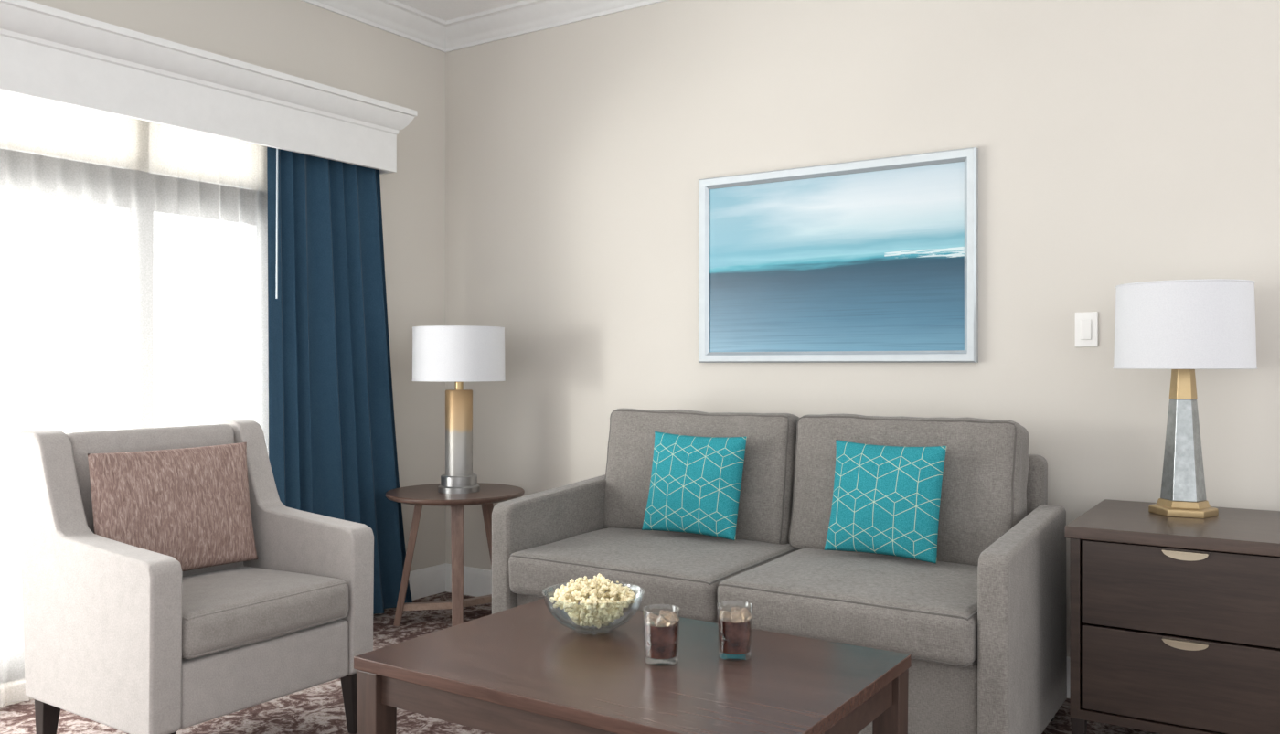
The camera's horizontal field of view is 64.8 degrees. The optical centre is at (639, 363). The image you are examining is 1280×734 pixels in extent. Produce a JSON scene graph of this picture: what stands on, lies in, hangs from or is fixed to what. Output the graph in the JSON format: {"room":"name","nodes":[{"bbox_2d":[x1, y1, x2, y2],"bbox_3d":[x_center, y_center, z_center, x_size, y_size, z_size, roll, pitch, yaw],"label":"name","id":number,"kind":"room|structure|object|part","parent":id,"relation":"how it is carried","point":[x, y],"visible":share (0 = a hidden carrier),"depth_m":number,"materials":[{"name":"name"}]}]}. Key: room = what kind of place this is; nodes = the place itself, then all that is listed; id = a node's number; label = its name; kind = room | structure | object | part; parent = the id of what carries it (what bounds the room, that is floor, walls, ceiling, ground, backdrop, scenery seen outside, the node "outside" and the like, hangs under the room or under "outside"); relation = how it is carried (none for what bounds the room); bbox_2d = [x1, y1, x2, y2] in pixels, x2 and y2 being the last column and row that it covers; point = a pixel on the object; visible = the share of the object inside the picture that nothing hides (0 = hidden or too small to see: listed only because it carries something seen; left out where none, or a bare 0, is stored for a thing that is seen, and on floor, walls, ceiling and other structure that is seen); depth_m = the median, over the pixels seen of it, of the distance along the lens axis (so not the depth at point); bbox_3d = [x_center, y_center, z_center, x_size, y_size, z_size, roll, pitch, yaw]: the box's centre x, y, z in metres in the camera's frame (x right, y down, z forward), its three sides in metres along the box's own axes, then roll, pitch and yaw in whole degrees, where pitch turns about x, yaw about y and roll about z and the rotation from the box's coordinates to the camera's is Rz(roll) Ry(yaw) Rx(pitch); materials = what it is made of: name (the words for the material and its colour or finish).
{"room":"hotel room","nodes":[
{"label":"hotel room","id":0,"kind":"room"},
{"bbox_2d":[0,0,445,707],"bbox_3d":[-2.510,-0.258,2.667,0.150,2.715,5.750,0,0,34],"label":"wall","id":1,"kind":"structure","parent":0,"point":[299,38],"depth_m":4.63,"materials":[{"name":"beige paint"}]},
{"bbox_2d":[0,90,268,683],"bbox_3d":[-2.336,0.010,2.929,0.072,2.060,2.980,0,0,34],"label":"window","id":2,"kind":"structure","parent":1,"relation":"in","point":[29,124],"depth_m":3.67,"materials":[{"name":"grey metal"}]},
{"bbox_2d":[0,90,267,191],"bbox_3d":[-2.306,-0.855,2.909,0.002,0.310,2.940,0,0,33],"label":"roller shade","id":3,"kind":"object","parent":2,"relation":"attached to","point":[29,124],"depth_m":3.61,"materials":[{"name":"beige fabric"}]},
{"bbox_2d":[0,0,417,174],"bbox_3d":[-2.139,-0.958,2.836,0.282,0.268,3.842,0,0,34],"label":"window valance","id":4,"kind":"object","parent":1,"relation":"attached to","point":[48,53],"visible":0.95,"depth_m":3.50,"materials":[{"name":"white wood"}]},
{"bbox_2d":[266,146,412,614],"bbox_3d":[-1.228,0.018,4.222,0.111,2.133,0.790,0,0,34],"label":"curtain","id":5,"kind":"object","parent":4,"relation":"hanging from","point":[333,445],"visible":0.75,"depth_m":4.17,"materials":[{"name":"fabric"}]},
{"bbox_2d":[300,0,446,52],"bbox_3d":[-2.446,-1.562,2.534,0.104,0.105,5.600,0,0,34],"label":"trim","id":6,"kind":"structure","parent":1,"relation":"attached to","point":[392,16],"depth_m":4.56,"materials":[{"name":"white paint"}]},
{"bbox_2d":[408,563,445,600],"bbox_3d":[-1.185,1.034,4.518,0.016,0.132,0.900,0,0,34],"label":"baseboard","id":7,"kind":"structure","parent":1,"relation":"attached to","point":[431,581],"depth_m":4.78,"materials":[{"name":"white paint"}]},
{"bbox_2d":[394,0,525,21],"bbox_3d":[-0.175,-1.665,1.121,5.750,0.100,5.750,0,0,34],"label":"ceiling","id":8,"kind":"structure","parent":0,"point":[445,10],"depth_m":4.55,"materials":[{"name":"paint"}]},
{"bbox_2d":[0,591,1160,733],"bbox_3d":[-0.175,1.150,1.121,5.750,0.100,5.750,0,0,34],"label":"floor","id":9,"kind":"structure","parent":0,"point":[320,709],"depth_m":3.15,"materials":[{"name":"carpet"}]},
{"bbox_2d":[18,418,373,733],"bbox_3d":[-1.264,0.643,2.924,0.687,0.915,0.705,0,0,34],"label":"armchair","id":10,"kind":"object","parent":9,"relation":"on","point":[117,635],"visible":0.95,"depth_m":2.74,"materials":[{"name":"beige fabric"}]},
{"bbox_3d":[-1.653,1.009,2.819,0.061,0.182,0.054,0,0,33],"label":"leg","id":11,"kind":"part","parent":10,"relation":"part of","materials":[{"name":"black wood"}]},
{"bbox_3d":[-1.439,0.554,2.668,0.665,0.737,0.085,0,0,33],"label":"armrest","id":12,"kind":"part","parent":10,"relation":"part of","materials":[{"name":"beige fabric"}]},
{"bbox_3d":[-1.470,0.515,3.060,0.136,0.640,0.531,-8,-5,33],"label":"backrest","id":13,"kind":"part","parent":10,"relation":"part of","materials":[{"name":"beige fabric"}]},
{"bbox_2d":[87,442,257,571],"bbox_3d":[-1.367,0.430,2.977,0.122,0.366,0.503,0,0,30],"label":"lumbar pillow","id":14,"kind":"object","parent":10,"relation":"on","point":[191,506],"visible":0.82,"depth_m":2.94,"materials":[{"name":"brown fabric"}]},
{"bbox_2d":[181,566,348,659],"bbox_3d":[-1.199,0.694,2.881,0.531,0.152,0.530,-2,-1,33],"label":"seat cushion","id":15,"kind":"object","parent":10,"relation":"on","point":[229,613],"depth_m":2.77,"materials":[{"name":"beige fabric"}]},
{"bbox_3d":[-1.097,0.554,3.185,0.665,0.737,0.085,0,0,33],"label":"armrest","id":16,"kind":"part","parent":10,"relation":"part of","materials":[{"name":"beige fabric"}]},
{"bbox_3d":[-0.861,1.009,3.020,0.054,0.182,0.054,0,0,33],"label":"leg","id":17,"kind":"part","parent":10,"relation":"part of","materials":[{"name":"black wood"}]},
{"bbox_2d":[385,482,524,626],"bbox_3d":[-0.782,0.820,4.293,0.580,0.560,0.580,0,0,34],"label":"side table","id":18,"kind":"object","parent":9,"relation":"on","point":[420,496],"visible":0.81,"depth_m":4.18,"materials":[{"name":"brown wood"}]},
{"bbox_3d":[-0.976,0.835,4.259,0.124,0.530,0.052,0,0,-10],"label":"leg","id":19,"kind":"part","parent":18,"relation":"part of","materials":[{"name":"brown wood"}]},
{"bbox_3d":[-0.742,0.835,4.101,0.052,0.530,0.124,0,0,-12],"label":"leg","id":20,"kind":"part","parent":18,"relation":"part of","materials":[{"name":"brown wood"}]},
{"bbox_2d":[411,325,505,493],"bbox_3d":[-0.767,0.193,4.277,0.392,0.695,0.392,0,0,34],"label":"table lamp","id":21,"kind":"object","parent":18,"relation":"on","point":[458,355],"visible":1,"depth_m":4.16,"materials":[{"name":"silver metal"}]},
{"bbox_3d":[-0.767,-0.041,4.277,0.392,0.227,0.392,0,0,33],"label":"lamp shade","id":22,"kind":"part","parent":21,"relation":"part of","materials":[{"name":"white fabric"}]},
{"bbox_2d":[454,382,463,390],"bbox_3d":[-0.767,-0.013,4.277,0.036,0.245,0.036,0,0,33],"label":"socket","id":23,"kind":"object","parent":21,"relation":"attached to","point":[458,386],"depth_m":4.26,"materials":[{"name":"gold metal"}]},
{"bbox_3d":[-0.636,0.835,4.425,0.124,0.530,0.052,0,0,-42],"label":"leg","id":24,"kind":"part","parent":18,"relation":"part of","materials":[{"name":"brown wood"}]},
{"bbox_2d":[353,596,911,733],"bbox_3d":[-0.015,0.875,2.250,1.028,0.450,0.700,0,0,34],"label":"coffee table","id":25,"kind":"object","parent":9,"relation":"on","point":[516,670],"visible":0.91,"depth_m":2.13,"materials":[{"name":"brown wood"}]},
{"bbox_3d":[-0.587,0.889,2.252,0.064,0.421,0.064,0,0,33],"label":"leg","id":26,"kind":"part","parent":25,"relation":"part of","materials":[{"name":"brown wood"}]},
{"bbox_2d":[542,592,643,632],"bbox_3d":[-0.113,0.603,2.465,0.251,0.094,0.251,0,0,34],"label":"glass bowl","id":27,"kind":"object","parent":25,"relation":"on","point":[581,628],"visible":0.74,"depth_m":2.43,"materials":[{"name":"clear glass"}]},
{"bbox_2d":[549,573,635,629],"bbox_3d":[-0.116,0.577,2.464,0.209,0.118,0.206,0,0,2],"label":"popcorn","id":28,"kind":"object","parent":27,"relation":"in","point":[596,610],"visible":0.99,"depth_m":2.42,"materials":[{"name":"beige food"}]},
{"bbox_2d":[642,608,680,661],"bbox_3d":[0.047,0.592,2.203,0.080,0.116,0.080,0,0,34],"label":"drinking glass","id":29,"kind":"object","parent":25,"relation":"on","point":[643,608],"visible":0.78,"depth_m":2.20,"materials":[{"name":"clear glass"}]},
{"bbox_2d":[644,621,678,659],"bbox_3d":[0.047,0.601,2.203,0.073,0.070,0.073,0,0,34],"label":"cola","id":30,"kind":"object","parent":29,"relation":"in","point":[661,643],"visible":0.78,"depth_m":2.17,"materials":[{"name":"brown liquid"}]},
{"bbox_2d":[645,613,658,624],"bbox_3d":[0.027,0.561,2.202,0.029,0.031,0.028,0,0,22],"label":"ice cube","id":31,"kind":"object","parent":30,"relation":"on","point":[651,618],"visible":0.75,"depth_m":2.19,"materials":[{"name":"clear ice"}]},
{"bbox_2d":[654,614,670,627],"bbox_3d":[0.049,0.559,2.181,0.029,0.031,0.027,0,0,-17],"label":"ice cube","id":32,"kind":"object","parent":30,"relation":"on","point":[661,621],"visible":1,"depth_m":2.17,"materials":[{"name":"clear ice"}]},
{"bbox_2d":[659,609,670,617],"bbox_3d":[0.054,0.558,2.221,0.026,0.031,0.029,0,0,5],"label":"ice cube","id":33,"kind":"object","parent":30,"relation":"on","point":[664,613],"visible":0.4,"depth_m":2.22,"materials":[{"name":"clear ice"}]},
{"bbox_2d":[664,611,679,625],"bbox_3d":[0.068,0.557,2.200,0.030,0.034,0.029,0,0,-39],"label":"ice cube","id":34,"kind":"object","parent":30,"relation":"on","point":[671,617],"visible":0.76,"depth_m":2.19,"materials":[{"name":"clear ice"}]},
{"bbox_2d":[716,606,753,657],"bbox_3d":[0.211,0.592,2.239,0.080,0.116,0.080,0,0,34],"label":"drinking glass","id":35,"kind":"object","parent":25,"relation":"on","point":[752,606],"visible":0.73,"depth_m":2.24,"materials":[{"name":"clear glass"}]},
{"bbox_2d":[718,617,751,654],"bbox_3d":[0.211,0.601,2.239,0.073,0.070,0.073,0,0,34],"label":"cola","id":36,"kind":"object","parent":35,"relation":"in","point":[734,637],"visible":0.77,"depth_m":2.21,"materials":[{"name":"brown liquid"}]},
{"bbox_2d":[718,610,731,620],"bbox_3d":[0.191,0.561,2.237,0.029,0.031,0.024,0,0,-18],"label":"ice cube","id":37,"kind":"object","parent":36,"relation":"on","point":[724,615],"visible":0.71,"depth_m":2.23,"materials":[{"name":"clear ice"}]},
{"bbox_2d":[730,607,742,612],"bbox_3d":[0.218,0.558,2.257,0.026,0.027,0.023,0,0,-35],"label":"ice cube","id":38,"kind":"object","parent":36,"relation":"on","point":[733,609],"visible":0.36,"depth_m":2.25,"materials":[{"name":"clear ice"}]},
{"bbox_2d":[730,610,743,622],"bbox_3d":[0.213,0.559,2.217,0.028,0.034,0.031,0,0,14],"label":"ice cube","id":39,"kind":"object","parent":36,"relation":"on","point":[736,616],"visible":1,"depth_m":2.21,"materials":[{"name":"clear ice"}]},
{"bbox_2d":[739,607,752,620],"bbox_3d":[0.231,0.557,2.236,0.031,0.032,0.022,0,0,-16],"label":"ice cube","id":40,"kind":"object","parent":36,"relation":"on","point":[746,615],"visible":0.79,"depth_m":2.23,"materials":[{"name":"clear ice"}]},
{"bbox_3d":[0.557,0.889,2.248,0.064,0.421,0.064,0,0,33],"label":"leg","id":41,"kind":"part","parent":25,"relation":"part of","materials":[{"name":"brown wood"}]},
{"bbox_2d":[491,408,1066,733],"bbox_3d":[0.441,0.635,3.344,1.713,0.930,0.937,0,0,34],"label":"sofa","id":42,"kind":"object","parent":9,"relation":"on","point":[982,627],"visible":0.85,"depth_m":3.10,"materials":[{"name":"grey fabric"}]},
{"bbox_3d":[-0.274,0.741,3.743,0.082,0.609,0.745,0,0,33],"label":"armrest","id":43,"kind":"part","parent":42,"relation":"part of","materials":[{"name":"grey fabric"}]},
{"bbox_2d":[508,527,795,623],"bbox_3d":[0.066,0.698,3.452,0.798,0.166,0.702,0,1,33],"label":"seat cushion","id":44,"kind":"object","parent":42,"relation":"on","point":[673,570],"depth_m":3.29,"materials":[{"name":"grey fabric"}]},
{"bbox_2d":[641,431,746,540],"bbox_3d":[0.194,0.424,3.568,0.373,0.356,0.153,0,0,28],"label":"throw pillow","id":45,"kind":"object","parent":42,"relation":"on","point":[696,482],"visible":1,"depth_m":3.51,"materials":[{"name":"teal fabric"}]},
{"bbox_2d":[603,408,799,544],"bbox_3d":[0.227,0.415,3.761,0.787,0.483,0.215,0,-9,33],"label":"cushion","id":46,"kind":"object","parent":42,"relation":"on","point":[765,511],"depth_m":3.62,"materials":[{"name":"grey fabric"}]},
{"bbox_2d":[717,548,977,667],"bbox_3d":[0.712,0.698,3.025,0.745,0.167,0.703,0,1,33],"label":"seat cushion","id":47,"kind":"object","parent":42,"relation":"on","point":[927,612],"depth_m":2.79,"materials":[{"name":"grey fabric"}]},
{"bbox_2d":[823,439,946,564],"bbox_3d":[0.774,0.426,3.183,0.365,0.352,0.156,0,0,37],"label":"throw pillow","id":48,"kind":"object","parent":42,"relation":"on","point":[886,500],"visible":1,"depth_m":3.13,"materials":[{"name":"teal fabric"}]},
{"bbox_2d":[789,413,1029,565],"bbox_3d":[0.873,0.416,3.336,0.764,0.486,0.215,0,-9,34],"label":"cushion","id":49,"kind":"object","parent":42,"relation":"on","point":[985,494],"depth_m":3.17,"materials":[{"name":"grey fabric"}]},
{"bbox_3d":[1.088,0.741,2.842,0.078,0.609,0.745,0,0,33],"label":"armrest","id":50,"kind":"part","parent":42,"relation":"part of","materials":[{"name":"grey fabric"}]},
{"bbox_3d":[0.626,0.670,3.691,1.620,0.750,0.120,0,-3,33],"label":"backrest","id":51,"kind":"part","parent":42,"relation":"part of","materials":[{"name":"grey fabric"}]},
{"bbox_2d":[1065,499,1279,733],"bbox_3d":[1.554,0.767,2.819,0.570,0.665,0.640,0,0,34],"label":"nightstand","id":52,"kind":"object","parent":9,"relation":"on","point":[1175,622],"visible":0.98,"depth_m":2.59,"materials":[{"name":"brown wood"}]},
{"bbox_3d":[1.184,1.025,2.722,0.036,0.150,0.036,0,0,33],"label":"leg","id":53,"kind":"part","parent":52,"relation":"part of","materials":[{"name":"black wood"}]},
{"bbox_3d":[1.554,0.451,2.819,0.570,0.032,0.640,0,0,33],"label":"panel","id":54,"kind":"part","parent":52,"relation":"part of","materials":[{"name":"brown wood"}]},
{"bbox_3d":[1.550,0.810,2.813,0.490,0.223,0.594,0,0,33],"label":"drawer","id":55,"kind":"part","parent":52,"relation":"part of","materials":[{"name":"brown wood"}]},
{"bbox_3d":[1.550,0.583,2.813,0.490,0.221,0.594,0,0,33],"label":"drawer","id":56,"kind":"part","parent":52,"relation":"part of","materials":[{"name":"brown wood"}]},
{"bbox_2d":[1112,278,1257,518],"bbox_3d":[1.574,0.102,2.925,0.368,0.666,0.368,0,0,34],"label":"table lamp","id":57,"kind":"object","parent":52,"relation":"on","point":[1181,326],"visible":1,"depth_m":2.81,"materials":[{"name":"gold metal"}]},
{"bbox_3d":[1.574,-0.108,2.925,0.368,0.245,0.368,0,0,33],"label":"lamp shade","id":58,"kind":"part","parent":57,"relation":"part of","materials":[{"name":"white fabric"}]},
{"bbox_3d":[1.382,0.715,2.558,0.104,0.023,0.016,0,0,33],"label":"drawer pull","id":59,"kind":"part","parent":52,"relation":"part of","materials":[{"name":"beige metal"}]},
{"bbox_3d":[1.382,0.487,2.558,0.104,0.023,0.016,0,0,33],"label":"drawer pull","id":60,"kind":"part","parent":52,"relation":"part of","materials":[{"name":"beige metal"}]},
{"bbox_2d":[445,0,1279,657],"bbox_3d":[1.433,-0.258,3.414,5.600,2.715,0.150,0,0,34],"label":"wall","id":61,"kind":"structure","parent":0,"point":[1117,142],"depth_m":3.66,"materials":[{"name":"beige paint"}]},
{"bbox_2d":[445,0,668,53],"bbox_3d":[1.363,-1.562,3.309,5.600,0.105,0.104,0,0,34],"label":"trim","id":62,"kind":"structure","parent":61,"relation":"attached to","point":[526,16],"depth_m":4.55,"materials":[{"name":"white paint"}]},
{"bbox_2d":[445,563,1070,698],"bbox_3d":[1.387,1.034,3.345,5.600,0.132,0.016,0,0,34],"label":"baseboard","id":63,"kind":"structure","parent":61,"relation":"attached to","point":[477,582],"depth_m":4.77,"materials":[{"name":"white paint"}]},
{"bbox_2d":[698,147,978,362],"bbox_3d":[0.702,-0.375,3.786,1.102,0.742,0.035,0,0,34],"label":"framed picture","id":64,"kind":"object","parent":61,"relation":"attached to","point":[870,261],"visible":1,"depth_m":3.75,"materials":[{"name":"silver metal"}]},
{"bbox_2d":[1075,311,1098,347],"bbox_3d":[1.459,-0.112,3.300,0.070,0.114,0.012,0,0,34],"label":"light switch","id":65,"kind":"object","parent":61,"relation":"attached to","point":[1086,324],"visible":1,"depth_m":3.30,"materials":[{"name":"white plastic"}]}
]}

